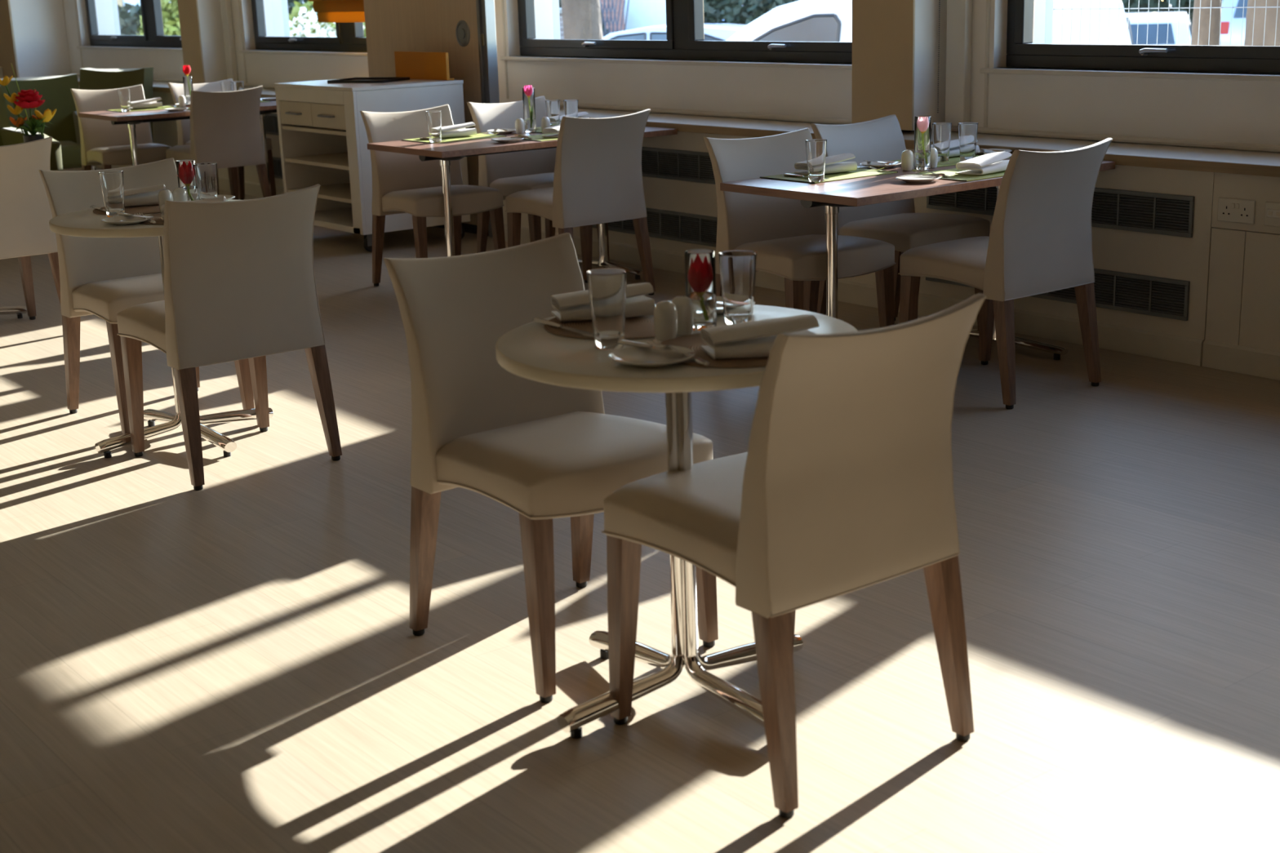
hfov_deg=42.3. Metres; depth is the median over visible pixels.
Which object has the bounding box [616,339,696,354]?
butter knife
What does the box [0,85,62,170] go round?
armchair
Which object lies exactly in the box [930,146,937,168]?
shaker
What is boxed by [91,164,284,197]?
baseboard
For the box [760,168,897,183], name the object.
place mat
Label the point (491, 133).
fork
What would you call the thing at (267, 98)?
plate
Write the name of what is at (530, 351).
round table
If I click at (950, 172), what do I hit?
place mat
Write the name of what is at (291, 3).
shrub
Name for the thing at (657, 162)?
air vent
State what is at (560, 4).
hedge
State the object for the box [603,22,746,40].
parked car
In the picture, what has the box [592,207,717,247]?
air vent
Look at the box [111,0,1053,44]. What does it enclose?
wall
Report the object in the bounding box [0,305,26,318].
round table
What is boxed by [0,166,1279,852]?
floor
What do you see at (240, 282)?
dining chair
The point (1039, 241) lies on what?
dining chair
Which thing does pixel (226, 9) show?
trim
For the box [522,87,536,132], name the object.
bud vase
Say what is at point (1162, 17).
car
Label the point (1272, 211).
socket
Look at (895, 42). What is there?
column
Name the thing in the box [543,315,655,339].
place mat
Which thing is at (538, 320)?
table knife
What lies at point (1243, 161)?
window ledge
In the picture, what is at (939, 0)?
chain
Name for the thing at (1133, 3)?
hedge
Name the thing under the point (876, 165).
plate
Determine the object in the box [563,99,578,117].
drinking glass
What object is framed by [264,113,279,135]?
air vent
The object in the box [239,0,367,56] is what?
window
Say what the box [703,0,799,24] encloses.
hedge
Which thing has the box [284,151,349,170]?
shelf
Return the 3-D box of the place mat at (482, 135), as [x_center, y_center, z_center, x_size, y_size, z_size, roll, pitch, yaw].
[-0.922,-1.430,8.209,0.430,0.004,0.290,-13,19,-36]
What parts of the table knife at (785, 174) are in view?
handle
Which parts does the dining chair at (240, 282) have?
leg, seat, leg, backrest, leg, leg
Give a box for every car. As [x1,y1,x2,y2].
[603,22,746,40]
[725,0,1133,44]
[1124,11,1191,44]
[1220,0,1247,45]
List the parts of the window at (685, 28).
handle, sash, sill, sash, handle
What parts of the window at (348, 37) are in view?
handle, sash, sill, sash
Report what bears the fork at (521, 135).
on the place mat at (536, 137)
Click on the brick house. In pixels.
(602, 1)
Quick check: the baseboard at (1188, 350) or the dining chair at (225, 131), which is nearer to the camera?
the baseboard at (1188, 350)
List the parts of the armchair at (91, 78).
backrest, arm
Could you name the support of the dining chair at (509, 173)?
on the floor
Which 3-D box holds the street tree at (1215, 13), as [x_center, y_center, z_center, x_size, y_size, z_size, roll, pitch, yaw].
[2.481,-4.334,7.408,4.519,8.405,3.858,1,15,10]
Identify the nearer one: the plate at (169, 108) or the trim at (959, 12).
the trim at (959, 12)
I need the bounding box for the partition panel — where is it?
[363,0,499,237]
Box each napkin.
[124,184,165,206]
[129,97,162,108]
[160,195,226,220]
[441,121,476,137]
[542,124,559,137]
[551,282,654,321]
[559,111,589,124]
[701,315,819,359]
[794,152,857,174]
[930,138,979,156]
[955,151,1012,174]
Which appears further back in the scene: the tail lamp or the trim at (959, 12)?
the tail lamp
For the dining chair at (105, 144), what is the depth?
11.37 m
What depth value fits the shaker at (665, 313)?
3.23 m
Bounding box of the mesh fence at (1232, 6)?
[1052,0,1279,45]
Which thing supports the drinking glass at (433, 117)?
on the place mat at (482, 135)
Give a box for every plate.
[101,214,153,225]
[164,107,188,111]
[198,195,235,200]
[260,97,275,100]
[487,128,515,133]
[490,137,524,142]
[608,345,694,367]
[715,296,755,314]
[859,160,901,168]
[895,174,941,182]
[977,148,1012,154]
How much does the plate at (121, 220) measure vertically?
0.016 m
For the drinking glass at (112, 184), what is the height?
0.150 m
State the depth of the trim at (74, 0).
15.79 m
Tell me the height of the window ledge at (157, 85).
0.068 m
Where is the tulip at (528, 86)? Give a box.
[524,84,532,88]
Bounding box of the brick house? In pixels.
[600,0,624,33]
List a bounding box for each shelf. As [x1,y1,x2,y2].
[282,124,346,135]
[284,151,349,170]
[287,182,351,203]
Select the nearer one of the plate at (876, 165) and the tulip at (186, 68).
the plate at (876, 165)
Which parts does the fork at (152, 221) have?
handle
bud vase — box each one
[175,159,199,200]
[182,75,193,104]
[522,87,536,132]
[684,248,716,331]
[914,115,931,169]
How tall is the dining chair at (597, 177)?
0.887 m
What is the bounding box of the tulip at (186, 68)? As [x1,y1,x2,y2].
[182,64,191,76]
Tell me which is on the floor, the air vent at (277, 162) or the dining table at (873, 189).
the dining table at (873, 189)
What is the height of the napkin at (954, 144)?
0.067 m
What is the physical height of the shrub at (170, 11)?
2.370 m
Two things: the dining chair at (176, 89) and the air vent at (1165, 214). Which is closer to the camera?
the air vent at (1165, 214)
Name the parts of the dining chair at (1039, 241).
leg, seat, leg, leg, backrest, leg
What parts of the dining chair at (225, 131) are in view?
seat, backrest, leg, leg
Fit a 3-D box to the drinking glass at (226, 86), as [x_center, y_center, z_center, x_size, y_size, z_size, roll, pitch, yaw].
[-2.866,-2.318,11.489,0.079,0.150,0.079,-13,19,-36]
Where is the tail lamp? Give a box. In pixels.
[1220,21,1229,34]
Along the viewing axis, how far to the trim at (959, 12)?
7.29 m
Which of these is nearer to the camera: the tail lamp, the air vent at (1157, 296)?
the air vent at (1157, 296)
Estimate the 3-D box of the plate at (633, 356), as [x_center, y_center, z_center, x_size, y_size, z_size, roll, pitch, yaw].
[0.022,-0.127,3.066,0.160,0.016,0.160,-13,19,-36]
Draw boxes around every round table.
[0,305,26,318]
[48,199,273,457]
[495,303,857,738]
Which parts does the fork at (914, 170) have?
handle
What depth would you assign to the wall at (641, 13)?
28.39 m
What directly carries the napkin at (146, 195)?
on the place mat at (144, 209)
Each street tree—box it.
[560,0,603,39]
[1191,0,1221,45]
[1244,0,1279,45]
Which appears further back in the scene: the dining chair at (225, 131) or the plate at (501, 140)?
the dining chair at (225, 131)
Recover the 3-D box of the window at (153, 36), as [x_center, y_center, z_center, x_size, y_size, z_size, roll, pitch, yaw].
[-4.246,-3.967,14.572,0.455,1.275,3.180,-13,19,-36]
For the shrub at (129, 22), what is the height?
2.040 m
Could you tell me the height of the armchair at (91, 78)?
0.922 m
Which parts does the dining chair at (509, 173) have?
leg, backrest, seat, leg, leg, leg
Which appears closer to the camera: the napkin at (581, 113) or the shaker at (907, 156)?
the shaker at (907, 156)
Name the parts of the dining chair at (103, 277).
leg, backrest, seat, leg, leg, leg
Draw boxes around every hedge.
[559,0,611,35]
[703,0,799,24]
[1120,0,1222,24]
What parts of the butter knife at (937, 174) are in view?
blade, handle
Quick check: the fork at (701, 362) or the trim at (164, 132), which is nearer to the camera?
the fork at (701, 362)
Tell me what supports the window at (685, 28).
in the wall at (1236, 111)
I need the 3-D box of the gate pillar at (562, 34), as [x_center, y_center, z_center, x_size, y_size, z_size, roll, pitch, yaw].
[-1.137,-5.542,25.398,0.520,1.700,0.520,-13,19,-36]
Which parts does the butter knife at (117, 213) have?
handle, blade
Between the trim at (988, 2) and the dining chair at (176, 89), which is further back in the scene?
the dining chair at (176, 89)
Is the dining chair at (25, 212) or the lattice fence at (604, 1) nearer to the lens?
the dining chair at (25, 212)
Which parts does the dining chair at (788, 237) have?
leg, backrest, leg, leg, seat, leg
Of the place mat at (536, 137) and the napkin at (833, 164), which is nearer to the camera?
the napkin at (833, 164)
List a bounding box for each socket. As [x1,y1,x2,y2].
[1217,197,1255,224]
[1263,201,1279,226]
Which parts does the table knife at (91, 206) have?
handle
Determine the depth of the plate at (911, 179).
5.91 m
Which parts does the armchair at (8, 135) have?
backrest, arm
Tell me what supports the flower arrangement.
on the coffee table
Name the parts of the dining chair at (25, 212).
leg, backrest, leg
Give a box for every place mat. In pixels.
[93,204,160,214]
[106,106,183,111]
[141,213,164,224]
[401,133,506,143]
[522,133,557,141]
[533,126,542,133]
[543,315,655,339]
[657,333,768,368]
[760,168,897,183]
[893,154,1010,167]
[910,168,1005,181]
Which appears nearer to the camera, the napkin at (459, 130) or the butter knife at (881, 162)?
the butter knife at (881, 162)
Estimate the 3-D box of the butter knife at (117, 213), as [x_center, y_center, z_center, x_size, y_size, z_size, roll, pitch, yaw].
[-1.608,-0.671,5.263,0.190,0.010,0.019,12,20,41]
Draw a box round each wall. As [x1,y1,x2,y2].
[62,0,1279,152]
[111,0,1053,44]
[624,0,666,30]
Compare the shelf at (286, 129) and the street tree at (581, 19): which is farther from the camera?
the street tree at (581, 19)
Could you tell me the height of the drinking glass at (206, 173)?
0.150 m
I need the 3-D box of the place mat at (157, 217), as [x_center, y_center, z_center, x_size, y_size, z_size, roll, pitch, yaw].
[-1.451,-0.672,5.310,0.326,0.004,0.326,-13,19,-36]
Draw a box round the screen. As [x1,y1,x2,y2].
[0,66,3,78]
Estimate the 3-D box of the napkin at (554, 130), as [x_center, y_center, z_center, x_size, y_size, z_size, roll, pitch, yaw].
[-0.365,-1.458,8.100,0.129,0.067,0.203,12,21,43]
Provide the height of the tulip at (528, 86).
0.212 m
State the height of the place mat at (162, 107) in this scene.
0.004 m
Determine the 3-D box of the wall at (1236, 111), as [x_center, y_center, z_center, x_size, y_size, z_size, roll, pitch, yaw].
[0.669,-2.151,8.478,0.340,2.650,25.000,-13,19,-36]
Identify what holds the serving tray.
on the sideboard
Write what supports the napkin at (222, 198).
on the place mat at (157, 217)
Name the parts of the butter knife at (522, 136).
handle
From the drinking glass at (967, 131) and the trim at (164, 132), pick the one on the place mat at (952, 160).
the drinking glass at (967, 131)
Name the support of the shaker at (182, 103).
on the dining table at (131, 118)
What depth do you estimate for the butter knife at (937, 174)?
5.91 m
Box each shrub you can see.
[117,2,142,35]
[136,0,181,35]
[287,0,315,30]
[288,0,366,37]
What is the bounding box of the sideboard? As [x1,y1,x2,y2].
[273,75,470,252]
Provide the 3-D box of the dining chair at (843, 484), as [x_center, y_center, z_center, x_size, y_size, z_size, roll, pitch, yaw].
[0.280,0.181,3.198,0.502,0.887,0.594,-13,19,-36]
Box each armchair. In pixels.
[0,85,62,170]
[79,66,153,169]
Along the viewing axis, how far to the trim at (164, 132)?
13.52 m
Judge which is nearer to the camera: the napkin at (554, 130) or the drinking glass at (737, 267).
the drinking glass at (737, 267)
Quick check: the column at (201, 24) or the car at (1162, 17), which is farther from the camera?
the car at (1162, 17)
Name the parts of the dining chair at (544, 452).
leg, backrest, leg, seat, leg, leg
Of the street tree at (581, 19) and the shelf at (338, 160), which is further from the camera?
the street tree at (581, 19)
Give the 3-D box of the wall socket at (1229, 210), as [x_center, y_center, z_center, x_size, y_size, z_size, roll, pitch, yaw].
[2.157,-0.781,5.995,0.014,0.086,0.150,-13,19,-36]
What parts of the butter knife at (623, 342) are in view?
handle, blade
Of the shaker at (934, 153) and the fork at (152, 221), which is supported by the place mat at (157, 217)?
the fork at (152, 221)
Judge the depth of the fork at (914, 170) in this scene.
6.07 m
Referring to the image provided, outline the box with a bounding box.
[394,51,453,79]
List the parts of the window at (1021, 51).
sill, sash, handle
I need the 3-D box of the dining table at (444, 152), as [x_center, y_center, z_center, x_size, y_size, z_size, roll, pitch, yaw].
[-0.561,-1.083,8.320,1.385,0.745,0.700,-13,19,-36]
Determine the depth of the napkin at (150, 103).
11.18 m
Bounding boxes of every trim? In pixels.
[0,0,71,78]
[74,0,83,68]
[78,85,283,186]
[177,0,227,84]
[220,0,238,81]
[238,0,247,83]
[501,0,508,98]
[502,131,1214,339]
[945,0,972,126]
[983,0,990,127]
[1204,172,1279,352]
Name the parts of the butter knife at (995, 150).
handle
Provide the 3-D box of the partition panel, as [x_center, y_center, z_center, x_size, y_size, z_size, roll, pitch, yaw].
[-1.324,-2.527,10.219,0.069,2.596,1.474,-13,19,-36]
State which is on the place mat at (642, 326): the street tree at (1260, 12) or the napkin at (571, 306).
the napkin at (571, 306)
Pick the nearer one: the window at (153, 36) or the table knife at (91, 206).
the table knife at (91, 206)
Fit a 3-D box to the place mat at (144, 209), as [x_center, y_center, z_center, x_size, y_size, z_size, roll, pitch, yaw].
[-1.673,-0.737,5.580,0.326,0.004,0.326,-13,19,-36]
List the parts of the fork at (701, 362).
handle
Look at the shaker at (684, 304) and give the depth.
3.28 m
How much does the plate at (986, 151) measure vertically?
0.016 m
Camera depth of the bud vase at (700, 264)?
3.30 m
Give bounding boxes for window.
[76,0,182,51]
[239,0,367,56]
[500,0,852,69]
[979,0,1279,81]
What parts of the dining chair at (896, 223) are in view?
leg, backrest, leg, seat, leg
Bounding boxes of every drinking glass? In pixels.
[97,169,124,217]
[117,88,130,111]
[192,162,217,199]
[220,80,231,91]
[232,80,244,90]
[425,110,441,142]
[545,99,559,126]
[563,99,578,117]
[586,267,626,350]
[718,249,756,324]
[804,138,826,182]
[931,122,951,161]
[957,122,977,161]
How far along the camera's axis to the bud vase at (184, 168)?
5.51 m
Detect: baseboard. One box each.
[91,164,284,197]
[503,223,1279,380]
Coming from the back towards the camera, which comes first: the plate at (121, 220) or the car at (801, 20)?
the car at (801, 20)
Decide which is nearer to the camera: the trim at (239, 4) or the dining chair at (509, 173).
the dining chair at (509, 173)
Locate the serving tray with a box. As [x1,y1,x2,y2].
[327,76,409,83]
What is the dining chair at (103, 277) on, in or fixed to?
on the floor
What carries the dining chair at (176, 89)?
on the floor
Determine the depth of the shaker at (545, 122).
8.37 m
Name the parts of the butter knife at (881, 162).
handle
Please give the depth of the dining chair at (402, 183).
8.30 m
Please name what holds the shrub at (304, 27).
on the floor
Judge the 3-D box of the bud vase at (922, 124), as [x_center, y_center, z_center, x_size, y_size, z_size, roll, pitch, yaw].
[1.064,-1.068,6.236,0.062,0.198,0.062,-13,19,-36]
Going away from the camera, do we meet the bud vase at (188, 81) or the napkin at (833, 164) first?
the napkin at (833, 164)
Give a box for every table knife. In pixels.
[89,204,105,211]
[419,137,445,140]
[532,317,593,337]
[783,173,828,178]
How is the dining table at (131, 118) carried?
on the floor
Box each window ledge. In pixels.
[70,72,275,97]
[560,102,1279,177]
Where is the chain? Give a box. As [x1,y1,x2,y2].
[937,0,940,112]
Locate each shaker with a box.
[158,189,173,213]
[172,187,187,201]
[177,95,186,106]
[515,118,524,133]
[541,116,550,129]
[653,300,677,341]
[671,295,693,335]
[901,149,913,170]
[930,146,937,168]
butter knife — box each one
[116,212,151,217]
[488,135,528,138]
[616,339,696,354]
[863,160,891,164]
[893,173,945,177]
[979,147,1004,151]
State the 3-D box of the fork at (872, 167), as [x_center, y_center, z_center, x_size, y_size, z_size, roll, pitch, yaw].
[0.836,-0.979,6.272,0.202,0.015,0.024,8,18,31]
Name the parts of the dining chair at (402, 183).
leg, backrest, leg, seat, leg, leg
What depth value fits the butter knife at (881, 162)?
6.35 m
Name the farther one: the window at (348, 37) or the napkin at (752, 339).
the window at (348, 37)
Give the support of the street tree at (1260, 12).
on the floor
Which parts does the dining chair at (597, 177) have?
leg, seat, leg, leg, backrest, leg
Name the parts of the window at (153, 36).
sash, sill, sash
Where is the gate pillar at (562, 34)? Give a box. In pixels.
[559,8,564,39]
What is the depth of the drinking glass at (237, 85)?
11.41 m
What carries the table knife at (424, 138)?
on the place mat at (482, 135)
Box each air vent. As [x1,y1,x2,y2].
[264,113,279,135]
[272,156,282,178]
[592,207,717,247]
[641,146,715,184]
[925,268,1190,320]
[926,186,1195,237]
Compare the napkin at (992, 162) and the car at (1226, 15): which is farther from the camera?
the car at (1226, 15)
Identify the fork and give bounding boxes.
[134,212,155,223]
[476,132,500,134]
[513,133,533,138]
[646,339,710,365]
[857,166,884,169]
[911,168,949,177]
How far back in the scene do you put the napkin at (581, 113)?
8.68 m
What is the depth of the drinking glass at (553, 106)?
8.49 m
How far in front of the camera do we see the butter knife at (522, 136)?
7.95 m
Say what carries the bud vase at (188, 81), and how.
on the dining table at (131, 118)
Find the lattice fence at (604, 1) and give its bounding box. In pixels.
[600,0,629,36]
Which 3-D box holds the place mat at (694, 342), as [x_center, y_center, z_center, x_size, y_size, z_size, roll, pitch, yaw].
[0.187,-0.149,3.153,0.326,0.004,0.326,-13,19,-36]
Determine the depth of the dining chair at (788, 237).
6.29 m
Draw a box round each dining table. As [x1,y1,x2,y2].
[77,100,276,192]
[367,126,677,279]
[720,153,1115,359]
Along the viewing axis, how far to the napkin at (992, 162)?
6.02 m
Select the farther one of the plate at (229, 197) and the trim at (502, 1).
the trim at (502, 1)
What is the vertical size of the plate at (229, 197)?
0.016 m
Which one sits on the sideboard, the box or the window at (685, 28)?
the box
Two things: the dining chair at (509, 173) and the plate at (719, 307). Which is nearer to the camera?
the plate at (719, 307)
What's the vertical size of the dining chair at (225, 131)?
0.887 m
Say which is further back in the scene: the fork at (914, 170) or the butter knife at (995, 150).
the butter knife at (995, 150)
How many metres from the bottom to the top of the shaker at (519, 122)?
0.076 m
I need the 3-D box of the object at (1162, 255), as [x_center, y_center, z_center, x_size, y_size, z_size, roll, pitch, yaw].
[0.763,-1.106,8.085,0.344,0.628,4.826,-13,19,-36]
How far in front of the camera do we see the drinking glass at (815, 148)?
5.93 m
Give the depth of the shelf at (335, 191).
10.12 m
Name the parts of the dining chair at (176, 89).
backrest, leg, seat, leg, leg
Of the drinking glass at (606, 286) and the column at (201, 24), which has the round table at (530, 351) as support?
the drinking glass at (606, 286)
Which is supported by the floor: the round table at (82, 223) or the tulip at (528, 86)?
the round table at (82, 223)
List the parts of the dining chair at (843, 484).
leg, seat, leg, leg, backrest, leg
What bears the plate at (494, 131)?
on the dining table at (444, 152)
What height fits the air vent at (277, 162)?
0.151 m
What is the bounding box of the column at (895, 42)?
[851,0,946,130]
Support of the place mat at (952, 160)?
on the dining table at (873, 189)
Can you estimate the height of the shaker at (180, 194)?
0.076 m
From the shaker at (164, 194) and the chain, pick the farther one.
the chain
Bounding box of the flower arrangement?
[0,62,56,142]
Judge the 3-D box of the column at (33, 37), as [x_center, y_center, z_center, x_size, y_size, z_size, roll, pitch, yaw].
[-6.522,-4.140,16.809,0.518,2.648,2.450,-13,19,-36]
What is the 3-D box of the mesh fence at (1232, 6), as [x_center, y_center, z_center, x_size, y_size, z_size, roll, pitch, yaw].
[2.720,-1.080,7.516,0.056,2.050,2.325,-13,19,-36]
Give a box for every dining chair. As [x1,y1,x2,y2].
[0,136,60,319]
[38,157,254,434]
[70,84,171,170]
[116,183,342,490]
[165,85,271,199]
[167,78,275,199]
[360,104,505,286]
[383,232,718,702]
[466,95,609,267]
[504,108,655,295]
[601,293,986,818]
[703,128,896,328]
[810,114,990,329]
[897,137,1112,409]
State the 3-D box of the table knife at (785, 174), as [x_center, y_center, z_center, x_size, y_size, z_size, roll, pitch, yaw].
[0.609,-0.916,6.068,0.019,0.010,0.235,-13,19,-36]
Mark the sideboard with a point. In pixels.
(323, 140)
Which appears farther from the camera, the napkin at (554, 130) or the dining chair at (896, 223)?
the napkin at (554, 130)
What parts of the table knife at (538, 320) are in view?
handle, blade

